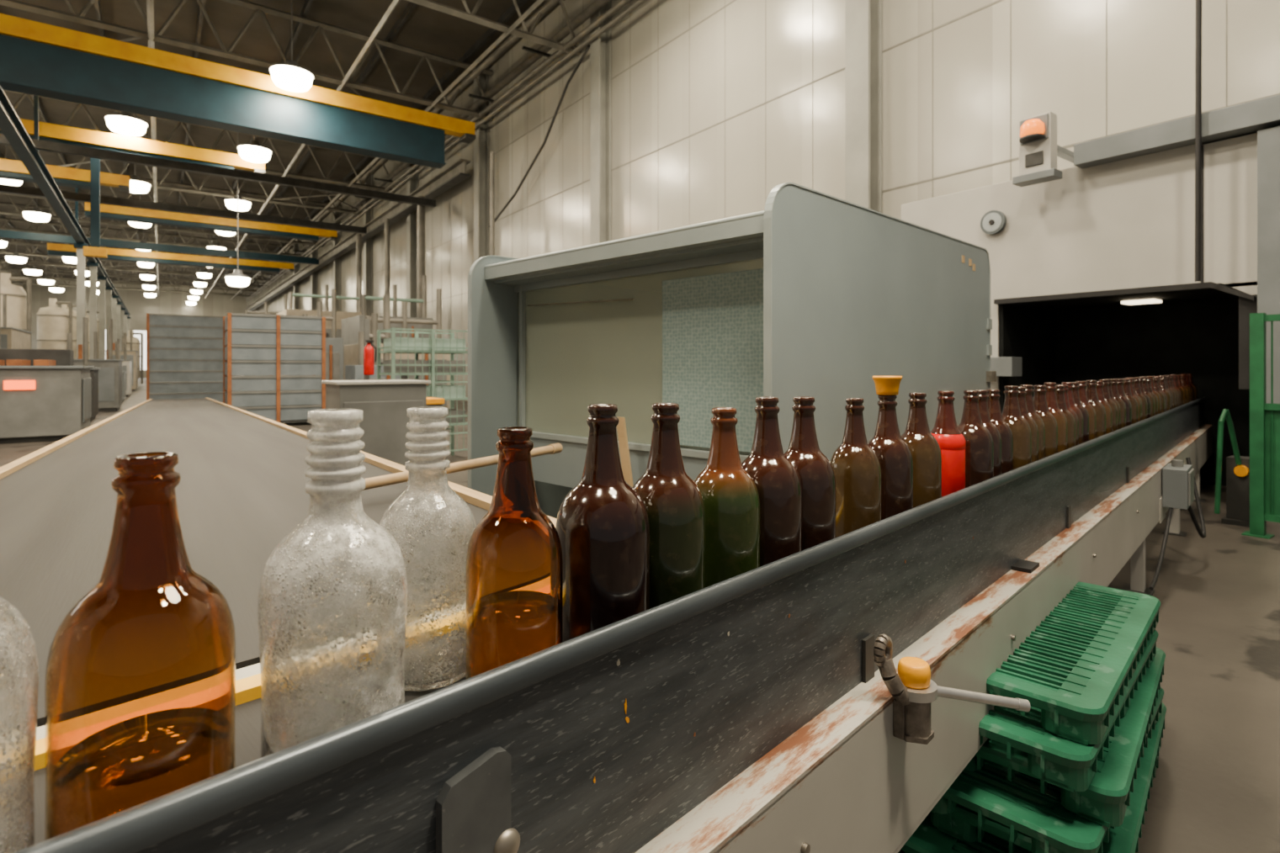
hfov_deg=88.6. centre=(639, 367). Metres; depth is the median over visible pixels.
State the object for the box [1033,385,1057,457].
bottle
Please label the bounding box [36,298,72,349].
storage tank
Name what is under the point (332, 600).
clear glass bottle
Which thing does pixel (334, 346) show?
machine
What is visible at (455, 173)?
beam
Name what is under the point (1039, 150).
beacon
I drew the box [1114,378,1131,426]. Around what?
bottle
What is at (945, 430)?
bottle
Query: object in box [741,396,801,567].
glass bottle
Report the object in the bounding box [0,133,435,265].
tie beam
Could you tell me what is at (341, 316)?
machine
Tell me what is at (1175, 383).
bottle
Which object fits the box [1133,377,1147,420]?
bottle
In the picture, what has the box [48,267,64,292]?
lamp
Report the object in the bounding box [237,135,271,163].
lamp
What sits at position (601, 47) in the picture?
steel column
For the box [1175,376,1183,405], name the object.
bottle
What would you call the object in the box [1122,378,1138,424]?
bottle
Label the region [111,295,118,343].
pillar
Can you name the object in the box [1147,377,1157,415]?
bottle
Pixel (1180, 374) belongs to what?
bottle
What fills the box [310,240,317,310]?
steel column
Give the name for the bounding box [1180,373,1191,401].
bottle
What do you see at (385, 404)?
counter
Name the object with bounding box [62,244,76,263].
lamp
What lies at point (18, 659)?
clear glass bottle
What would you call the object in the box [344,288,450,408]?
machine
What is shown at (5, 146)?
lamp
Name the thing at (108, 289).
pillar
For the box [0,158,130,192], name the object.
crane
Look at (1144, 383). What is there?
bottle
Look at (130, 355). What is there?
machine
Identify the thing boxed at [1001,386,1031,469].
bottle
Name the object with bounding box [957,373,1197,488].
bottles
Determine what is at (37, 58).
crane
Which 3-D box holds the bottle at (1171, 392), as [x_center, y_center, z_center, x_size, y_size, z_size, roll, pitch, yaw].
[4.453,0.234,5.578,0.124,0.330,0.124,0,0,32]
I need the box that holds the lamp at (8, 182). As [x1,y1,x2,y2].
[0,178,22,185]
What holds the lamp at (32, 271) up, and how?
hanging from the ceiling
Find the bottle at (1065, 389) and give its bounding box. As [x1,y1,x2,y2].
[1056,384,1078,446]
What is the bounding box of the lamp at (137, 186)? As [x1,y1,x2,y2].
[130,136,151,193]
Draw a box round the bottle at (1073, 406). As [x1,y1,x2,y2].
[1062,382,1083,444]
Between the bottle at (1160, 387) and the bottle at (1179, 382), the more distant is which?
the bottle at (1179, 382)
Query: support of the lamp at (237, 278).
hanging from the ceiling
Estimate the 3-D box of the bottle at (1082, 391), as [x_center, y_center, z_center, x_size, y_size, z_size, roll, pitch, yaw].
[2.187,0.233,3.254,0.124,0.333,0.124,0,0,-21]
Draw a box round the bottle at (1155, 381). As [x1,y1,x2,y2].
[1153,377,1165,413]
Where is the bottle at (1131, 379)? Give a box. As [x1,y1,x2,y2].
[1125,377,1141,422]
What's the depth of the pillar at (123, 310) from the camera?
65.09 m
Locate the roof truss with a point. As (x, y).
(151, 34)
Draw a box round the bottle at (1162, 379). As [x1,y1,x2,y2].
[1159,377,1171,411]
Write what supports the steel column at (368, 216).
on the floor
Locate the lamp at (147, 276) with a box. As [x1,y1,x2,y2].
[139,267,155,280]
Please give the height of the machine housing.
1.976 m
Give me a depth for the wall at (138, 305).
83.86 m
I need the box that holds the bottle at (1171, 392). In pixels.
[1165,376,1173,408]
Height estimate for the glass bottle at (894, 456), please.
0.378 m
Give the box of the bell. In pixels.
[980,210,1006,234]
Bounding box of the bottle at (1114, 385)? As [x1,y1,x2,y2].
[1110,379,1125,429]
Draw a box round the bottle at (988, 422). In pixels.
[973,389,1001,477]
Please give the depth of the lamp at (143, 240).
44.45 m
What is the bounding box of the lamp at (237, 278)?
[224,132,250,286]
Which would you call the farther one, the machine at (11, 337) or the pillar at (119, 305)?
the pillar at (119, 305)
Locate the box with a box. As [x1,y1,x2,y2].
[1148,457,1205,590]
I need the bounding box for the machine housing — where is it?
[467,182,996,519]
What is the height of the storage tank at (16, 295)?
5.000 m
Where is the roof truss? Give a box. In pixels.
[0,0,581,300]
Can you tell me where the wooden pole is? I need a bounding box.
[362,443,562,490]
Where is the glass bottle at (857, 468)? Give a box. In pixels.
[829,398,881,537]
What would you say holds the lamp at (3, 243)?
hanging from the ceiling
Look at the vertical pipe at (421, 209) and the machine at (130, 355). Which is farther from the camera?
the machine at (130, 355)
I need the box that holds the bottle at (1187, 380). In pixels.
[1185,374,1194,401]
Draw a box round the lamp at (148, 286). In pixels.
[142,282,156,290]
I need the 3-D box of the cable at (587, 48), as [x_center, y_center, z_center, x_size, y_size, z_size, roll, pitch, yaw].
[-3.284,-6.749,20.170,0.080,3.773,6.582,0,0,-36]
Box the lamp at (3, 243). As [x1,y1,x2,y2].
[0,239,8,248]
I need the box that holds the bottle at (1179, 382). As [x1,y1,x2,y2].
[1175,375,1185,404]
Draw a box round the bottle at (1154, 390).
[1147,376,1160,414]
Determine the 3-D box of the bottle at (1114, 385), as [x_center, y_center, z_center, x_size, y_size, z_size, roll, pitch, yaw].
[2.770,0.233,3.844,0.124,0.333,0.124,0,0,-16]
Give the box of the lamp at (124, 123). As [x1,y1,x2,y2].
[104,111,148,136]
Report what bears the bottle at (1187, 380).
on the bottles at (1058, 418)
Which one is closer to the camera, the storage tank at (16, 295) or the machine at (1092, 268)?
the machine at (1092, 268)
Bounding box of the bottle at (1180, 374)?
[1179,374,1190,402]
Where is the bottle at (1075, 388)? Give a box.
[1071,382,1088,442]
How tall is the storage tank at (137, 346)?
3.800 m
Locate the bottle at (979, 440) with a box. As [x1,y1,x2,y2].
[957,390,993,488]
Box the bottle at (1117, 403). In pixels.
[1108,379,1120,430]
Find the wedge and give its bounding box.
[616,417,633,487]
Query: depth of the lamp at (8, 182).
28.36 m
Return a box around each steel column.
[293,244,299,309]
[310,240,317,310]
[333,203,340,311]
[363,174,372,315]
[407,163,418,318]
[473,73,488,262]
[589,0,611,244]
[844,0,881,212]
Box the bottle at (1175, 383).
[1173,375,1181,405]
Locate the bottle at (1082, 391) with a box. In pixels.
[1075,381,1096,440]
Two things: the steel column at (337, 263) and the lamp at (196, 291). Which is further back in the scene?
the lamp at (196, 291)
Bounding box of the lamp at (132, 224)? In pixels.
[127,176,151,228]
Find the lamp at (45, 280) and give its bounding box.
[37,256,54,285]
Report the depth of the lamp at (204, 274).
57.86 m
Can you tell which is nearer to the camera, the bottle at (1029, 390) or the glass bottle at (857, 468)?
the glass bottle at (857, 468)
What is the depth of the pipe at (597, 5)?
20.56 m
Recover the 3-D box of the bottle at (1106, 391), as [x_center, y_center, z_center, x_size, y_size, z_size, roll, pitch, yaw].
[2.579,0.233,3.650,0.124,0.333,0.124,0,0,31]
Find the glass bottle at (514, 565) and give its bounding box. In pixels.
[465,426,562,679]
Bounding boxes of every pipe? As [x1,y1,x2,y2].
[239,0,646,302]
[355,152,494,318]
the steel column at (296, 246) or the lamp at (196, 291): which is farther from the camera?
the lamp at (196, 291)
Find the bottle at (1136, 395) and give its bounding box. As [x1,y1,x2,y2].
[1131,377,1141,420]
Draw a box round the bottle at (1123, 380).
[1122,380,1131,424]
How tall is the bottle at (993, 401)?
0.324 m
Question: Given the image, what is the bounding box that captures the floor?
[0,377,1279,852]
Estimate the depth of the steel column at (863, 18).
10.78 m
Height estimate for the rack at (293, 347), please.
2.460 m
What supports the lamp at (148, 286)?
hanging from the ceiling
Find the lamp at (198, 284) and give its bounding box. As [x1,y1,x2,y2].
[192,268,207,286]
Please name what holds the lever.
attached to the conveyor at (751, 711)
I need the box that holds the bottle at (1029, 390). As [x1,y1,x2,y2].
[1019,384,1045,460]
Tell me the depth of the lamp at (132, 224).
36.84 m
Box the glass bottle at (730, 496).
[694,407,759,588]
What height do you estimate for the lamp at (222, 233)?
2.840 m
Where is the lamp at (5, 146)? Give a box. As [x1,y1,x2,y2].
[5,145,6,159]
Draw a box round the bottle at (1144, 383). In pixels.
[1142,377,1154,417]
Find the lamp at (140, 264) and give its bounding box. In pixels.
[137,234,154,267]
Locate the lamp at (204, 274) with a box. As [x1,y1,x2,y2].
[196,270,212,278]
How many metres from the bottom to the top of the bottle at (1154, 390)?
0.336 m
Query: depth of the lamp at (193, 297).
76.79 m
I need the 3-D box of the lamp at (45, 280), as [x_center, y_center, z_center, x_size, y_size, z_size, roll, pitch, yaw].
[-56.668,-9.370,62.627,1.260,2.840,1.260,0,0,-36]
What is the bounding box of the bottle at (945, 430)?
[930,390,966,497]
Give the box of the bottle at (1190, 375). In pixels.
[1186,373,1196,400]
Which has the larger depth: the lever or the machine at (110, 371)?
the machine at (110, 371)
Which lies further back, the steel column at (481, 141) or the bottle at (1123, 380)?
the steel column at (481, 141)
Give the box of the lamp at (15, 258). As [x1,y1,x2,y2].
[5,225,27,263]
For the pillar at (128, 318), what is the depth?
76.41 m
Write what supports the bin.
on the floor
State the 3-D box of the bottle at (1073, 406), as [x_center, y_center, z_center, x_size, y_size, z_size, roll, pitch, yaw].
[1.996,0.234,3.066,0.124,0.331,0.124,0,0,-19]
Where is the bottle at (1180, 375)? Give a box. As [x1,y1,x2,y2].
[1179,375,1186,403]
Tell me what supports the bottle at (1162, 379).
on the bottles at (1058, 418)
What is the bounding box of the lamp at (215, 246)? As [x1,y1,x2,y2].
[207,235,226,249]
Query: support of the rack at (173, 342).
on the floor
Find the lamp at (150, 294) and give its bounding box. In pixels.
[143,272,156,297]
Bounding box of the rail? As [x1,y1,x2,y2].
[0,84,130,317]
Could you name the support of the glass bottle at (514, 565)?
on the conveyor at (751, 711)
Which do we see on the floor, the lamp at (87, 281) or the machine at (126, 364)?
the machine at (126, 364)
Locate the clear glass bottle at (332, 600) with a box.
[257,408,407,758]
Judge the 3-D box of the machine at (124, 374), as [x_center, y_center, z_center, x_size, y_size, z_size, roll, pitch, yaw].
[-20.133,0.100,24.921,0.980,2.400,2.080,0,0,-36]
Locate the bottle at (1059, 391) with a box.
[1055,385,1075,448]
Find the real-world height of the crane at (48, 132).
4.200 m
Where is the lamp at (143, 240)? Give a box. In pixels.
[136,228,148,251]
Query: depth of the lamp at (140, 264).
51.63 m
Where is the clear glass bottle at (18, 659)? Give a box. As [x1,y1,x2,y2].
[0,596,38,852]
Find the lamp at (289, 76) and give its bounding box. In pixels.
[269,0,313,92]
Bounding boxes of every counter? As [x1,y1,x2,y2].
[0,348,93,443]
[321,379,430,466]
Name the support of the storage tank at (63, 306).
on the floor
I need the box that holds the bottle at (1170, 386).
[1165,375,1176,408]
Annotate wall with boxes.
[0,262,23,288]
[23,276,246,377]
[246,0,1279,401]
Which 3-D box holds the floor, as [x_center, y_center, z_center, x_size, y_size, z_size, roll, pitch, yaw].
[-30.668,1.400,39.083,23.200,0.200,111.300,0,0,-36]
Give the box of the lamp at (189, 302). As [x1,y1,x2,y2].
[185,299,196,305]
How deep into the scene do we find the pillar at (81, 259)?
31.17 m
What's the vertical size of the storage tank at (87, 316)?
5.400 m
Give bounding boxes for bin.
[426,397,444,406]
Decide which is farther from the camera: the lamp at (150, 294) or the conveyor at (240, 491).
the lamp at (150, 294)
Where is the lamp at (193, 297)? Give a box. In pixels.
[187,293,199,300]
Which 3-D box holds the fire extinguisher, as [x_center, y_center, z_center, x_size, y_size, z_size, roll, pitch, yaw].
[-4.994,0.200,12.099,0.215,2.200,0.290,0,0,-36]
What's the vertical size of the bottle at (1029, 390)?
0.332 m
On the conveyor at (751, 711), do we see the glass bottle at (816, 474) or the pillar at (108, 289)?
the glass bottle at (816, 474)
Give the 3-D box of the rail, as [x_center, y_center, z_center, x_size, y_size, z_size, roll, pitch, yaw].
[-34.620,-7.400,42.202,0.300,3.000,91.000,0,0,-36]
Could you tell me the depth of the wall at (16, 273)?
71.78 m
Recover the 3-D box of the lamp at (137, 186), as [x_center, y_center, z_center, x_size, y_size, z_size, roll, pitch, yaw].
[-22.810,-9.370,29.653,1.160,2.840,1.160,0,0,-36]
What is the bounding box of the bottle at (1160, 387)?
[1156,377,1166,411]
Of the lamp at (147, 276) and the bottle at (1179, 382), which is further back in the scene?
the lamp at (147, 276)
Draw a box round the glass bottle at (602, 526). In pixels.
[555,403,649,642]
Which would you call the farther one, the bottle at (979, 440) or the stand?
the stand
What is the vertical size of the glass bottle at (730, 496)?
0.328 m
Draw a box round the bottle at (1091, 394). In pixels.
[1085,380,1105,437]
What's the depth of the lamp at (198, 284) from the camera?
64.17 m
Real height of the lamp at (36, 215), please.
2.840 m
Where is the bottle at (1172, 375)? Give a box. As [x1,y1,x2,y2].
[1172,375,1179,406]
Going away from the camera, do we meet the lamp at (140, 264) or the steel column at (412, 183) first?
the steel column at (412, 183)
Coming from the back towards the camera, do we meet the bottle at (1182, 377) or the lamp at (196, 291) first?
the lamp at (196, 291)
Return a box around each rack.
[146,313,232,403]
[223,313,325,423]
[377,327,467,455]
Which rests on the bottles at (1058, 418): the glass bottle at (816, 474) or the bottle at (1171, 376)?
the bottle at (1171, 376)
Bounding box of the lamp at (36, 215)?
[21,183,51,222]
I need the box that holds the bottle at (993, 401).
[986,389,1013,474]
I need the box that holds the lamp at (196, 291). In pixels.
[190,269,202,294]
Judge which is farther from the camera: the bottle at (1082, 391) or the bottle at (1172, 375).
the bottle at (1172, 375)
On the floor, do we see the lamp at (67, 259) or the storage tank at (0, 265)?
the storage tank at (0, 265)
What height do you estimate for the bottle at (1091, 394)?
0.336 m
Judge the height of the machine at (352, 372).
2.850 m
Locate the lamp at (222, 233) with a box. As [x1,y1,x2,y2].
[215,187,235,236]
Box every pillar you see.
[73,242,88,359]
[86,261,99,359]
[96,276,106,359]
[105,286,113,350]
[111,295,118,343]
[116,302,122,350]
[121,308,125,336]
[124,313,127,336]
[127,317,130,336]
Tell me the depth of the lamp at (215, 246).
45.28 m
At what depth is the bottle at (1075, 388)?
3.12 m
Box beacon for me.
[1012,111,1073,187]
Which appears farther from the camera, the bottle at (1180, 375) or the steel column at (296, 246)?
the steel column at (296, 246)
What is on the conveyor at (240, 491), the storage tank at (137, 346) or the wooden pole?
the wooden pole
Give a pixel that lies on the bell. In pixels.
(993, 222)
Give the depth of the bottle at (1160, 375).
5.46 m
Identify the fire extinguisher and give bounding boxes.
[363,318,377,380]
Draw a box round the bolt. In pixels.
[493,828,520,852]
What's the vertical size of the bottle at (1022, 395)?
0.327 m
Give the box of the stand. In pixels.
[1214,408,1249,527]
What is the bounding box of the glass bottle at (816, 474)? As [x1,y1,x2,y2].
[783,396,835,550]
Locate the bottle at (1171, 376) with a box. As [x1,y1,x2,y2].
[1169,375,1178,407]
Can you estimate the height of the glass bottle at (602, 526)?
0.346 m
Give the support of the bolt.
attached to the conveyor at (751, 711)
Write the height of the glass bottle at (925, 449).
0.332 m
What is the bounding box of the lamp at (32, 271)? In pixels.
[22,266,42,275]
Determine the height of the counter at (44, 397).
1.650 m
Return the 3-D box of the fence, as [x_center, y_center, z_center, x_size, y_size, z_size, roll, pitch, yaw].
[5.279,0.440,4.403,0.160,1.720,1.840,0,0,-36]
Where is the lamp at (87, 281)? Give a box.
[85,280,99,286]
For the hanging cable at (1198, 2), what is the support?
hanging from the ceiling
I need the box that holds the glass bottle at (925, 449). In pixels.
[900,393,941,508]
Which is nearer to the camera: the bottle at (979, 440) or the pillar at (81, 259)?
the bottle at (979, 440)
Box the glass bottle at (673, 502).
[632,403,705,609]
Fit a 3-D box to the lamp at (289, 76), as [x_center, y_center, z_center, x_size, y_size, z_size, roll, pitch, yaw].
[-9.634,-9.270,18.165,1.100,3.040,1.100,0,0,-36]
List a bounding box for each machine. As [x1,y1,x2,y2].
[0,293,31,349]
[66,317,100,421]
[73,318,123,411]
[104,329,138,391]
[106,332,132,397]
[107,339,127,402]
[233,294,287,391]
[276,277,366,376]
[302,289,343,404]
[341,275,433,380]
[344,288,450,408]
[345,294,400,380]
[901,94,1279,486]
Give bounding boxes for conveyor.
[0,398,557,727]
[14,396,1212,852]
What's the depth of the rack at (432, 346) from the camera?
8.96 m
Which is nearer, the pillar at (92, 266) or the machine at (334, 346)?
the machine at (334, 346)
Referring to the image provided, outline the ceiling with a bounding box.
[0,0,564,289]
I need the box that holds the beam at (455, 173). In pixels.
[243,159,470,313]
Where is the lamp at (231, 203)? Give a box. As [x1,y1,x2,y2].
[224,195,251,211]
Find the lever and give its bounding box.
[873,633,1030,744]
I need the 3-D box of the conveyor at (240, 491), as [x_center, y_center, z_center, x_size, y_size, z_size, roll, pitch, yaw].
[-7.140,0.831,10.233,1.399,0.938,23.195,0,0,-35]
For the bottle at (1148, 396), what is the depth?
4.51 m
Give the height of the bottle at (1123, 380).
0.327 m
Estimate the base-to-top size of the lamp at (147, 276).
2.840 m
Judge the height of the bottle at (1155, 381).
0.325 m
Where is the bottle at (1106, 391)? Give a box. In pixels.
[1099,379,1117,431]
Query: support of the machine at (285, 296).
on the floor
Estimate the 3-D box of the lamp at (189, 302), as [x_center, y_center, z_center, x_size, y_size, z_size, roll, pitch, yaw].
[-57.043,-9.370,83.409,1.160,2.840,1.160,0,0,-36]
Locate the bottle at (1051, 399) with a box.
[1044,382,1067,452]
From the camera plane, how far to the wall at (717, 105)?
12.62 m
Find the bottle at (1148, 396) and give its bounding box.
[1135,377,1150,418]
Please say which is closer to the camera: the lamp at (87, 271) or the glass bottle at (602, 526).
the glass bottle at (602, 526)
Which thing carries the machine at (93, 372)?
on the floor
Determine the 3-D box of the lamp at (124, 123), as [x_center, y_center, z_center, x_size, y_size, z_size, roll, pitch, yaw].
[-17.382,-9.370,22.225,1.160,2.840,1.160,0,0,-36]
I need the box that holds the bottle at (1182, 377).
[1180,375,1189,403]
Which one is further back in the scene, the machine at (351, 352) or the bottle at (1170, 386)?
the machine at (351, 352)
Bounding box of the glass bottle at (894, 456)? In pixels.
[867,376,913,520]
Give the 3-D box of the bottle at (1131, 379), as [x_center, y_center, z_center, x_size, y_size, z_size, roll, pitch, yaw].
[3.165,0.234,4.249,0.124,0.332,0.124,0,0,-41]
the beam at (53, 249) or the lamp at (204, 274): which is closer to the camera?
the beam at (53, 249)
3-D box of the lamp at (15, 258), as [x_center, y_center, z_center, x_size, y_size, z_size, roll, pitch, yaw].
[-47.228,-9.370,49.709,1.260,2.840,1.260,0,0,-36]
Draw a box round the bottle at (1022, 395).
[1017,387,1038,462]
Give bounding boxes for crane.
[0,13,475,168]
[0,118,265,258]
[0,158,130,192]
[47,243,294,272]
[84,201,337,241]
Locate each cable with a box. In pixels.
[488,44,589,227]
[1195,0,1201,281]
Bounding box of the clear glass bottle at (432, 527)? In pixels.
[379,406,476,691]
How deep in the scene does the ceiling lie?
23.11 m
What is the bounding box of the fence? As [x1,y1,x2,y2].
[1241,313,1279,539]
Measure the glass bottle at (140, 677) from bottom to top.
0.326 m
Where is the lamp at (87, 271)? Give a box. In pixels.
[74,270,89,276]
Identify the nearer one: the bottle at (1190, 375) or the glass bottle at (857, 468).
the glass bottle at (857, 468)
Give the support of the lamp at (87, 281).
hanging from the ceiling
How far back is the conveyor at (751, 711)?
0.97 m
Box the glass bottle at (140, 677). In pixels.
[44,451,235,840]
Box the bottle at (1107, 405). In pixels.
[1095,381,1112,434]
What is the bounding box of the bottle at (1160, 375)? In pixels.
[1159,375,1172,408]
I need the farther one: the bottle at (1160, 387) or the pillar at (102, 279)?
the pillar at (102, 279)
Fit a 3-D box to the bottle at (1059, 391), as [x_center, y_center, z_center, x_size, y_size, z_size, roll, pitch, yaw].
[1.821,0.239,2.856,0.124,0.322,0.124,0,0,2]
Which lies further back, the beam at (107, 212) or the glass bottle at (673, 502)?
the beam at (107, 212)
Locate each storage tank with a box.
[0,265,0,348]
[0,272,31,349]
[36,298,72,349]
[61,304,76,359]
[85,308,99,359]
[126,330,143,383]
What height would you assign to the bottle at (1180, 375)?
0.324 m
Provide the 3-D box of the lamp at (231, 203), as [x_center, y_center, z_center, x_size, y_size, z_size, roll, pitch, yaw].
[-20.224,-9.370,33.029,1.160,2.840,1.160,0,0,-36]

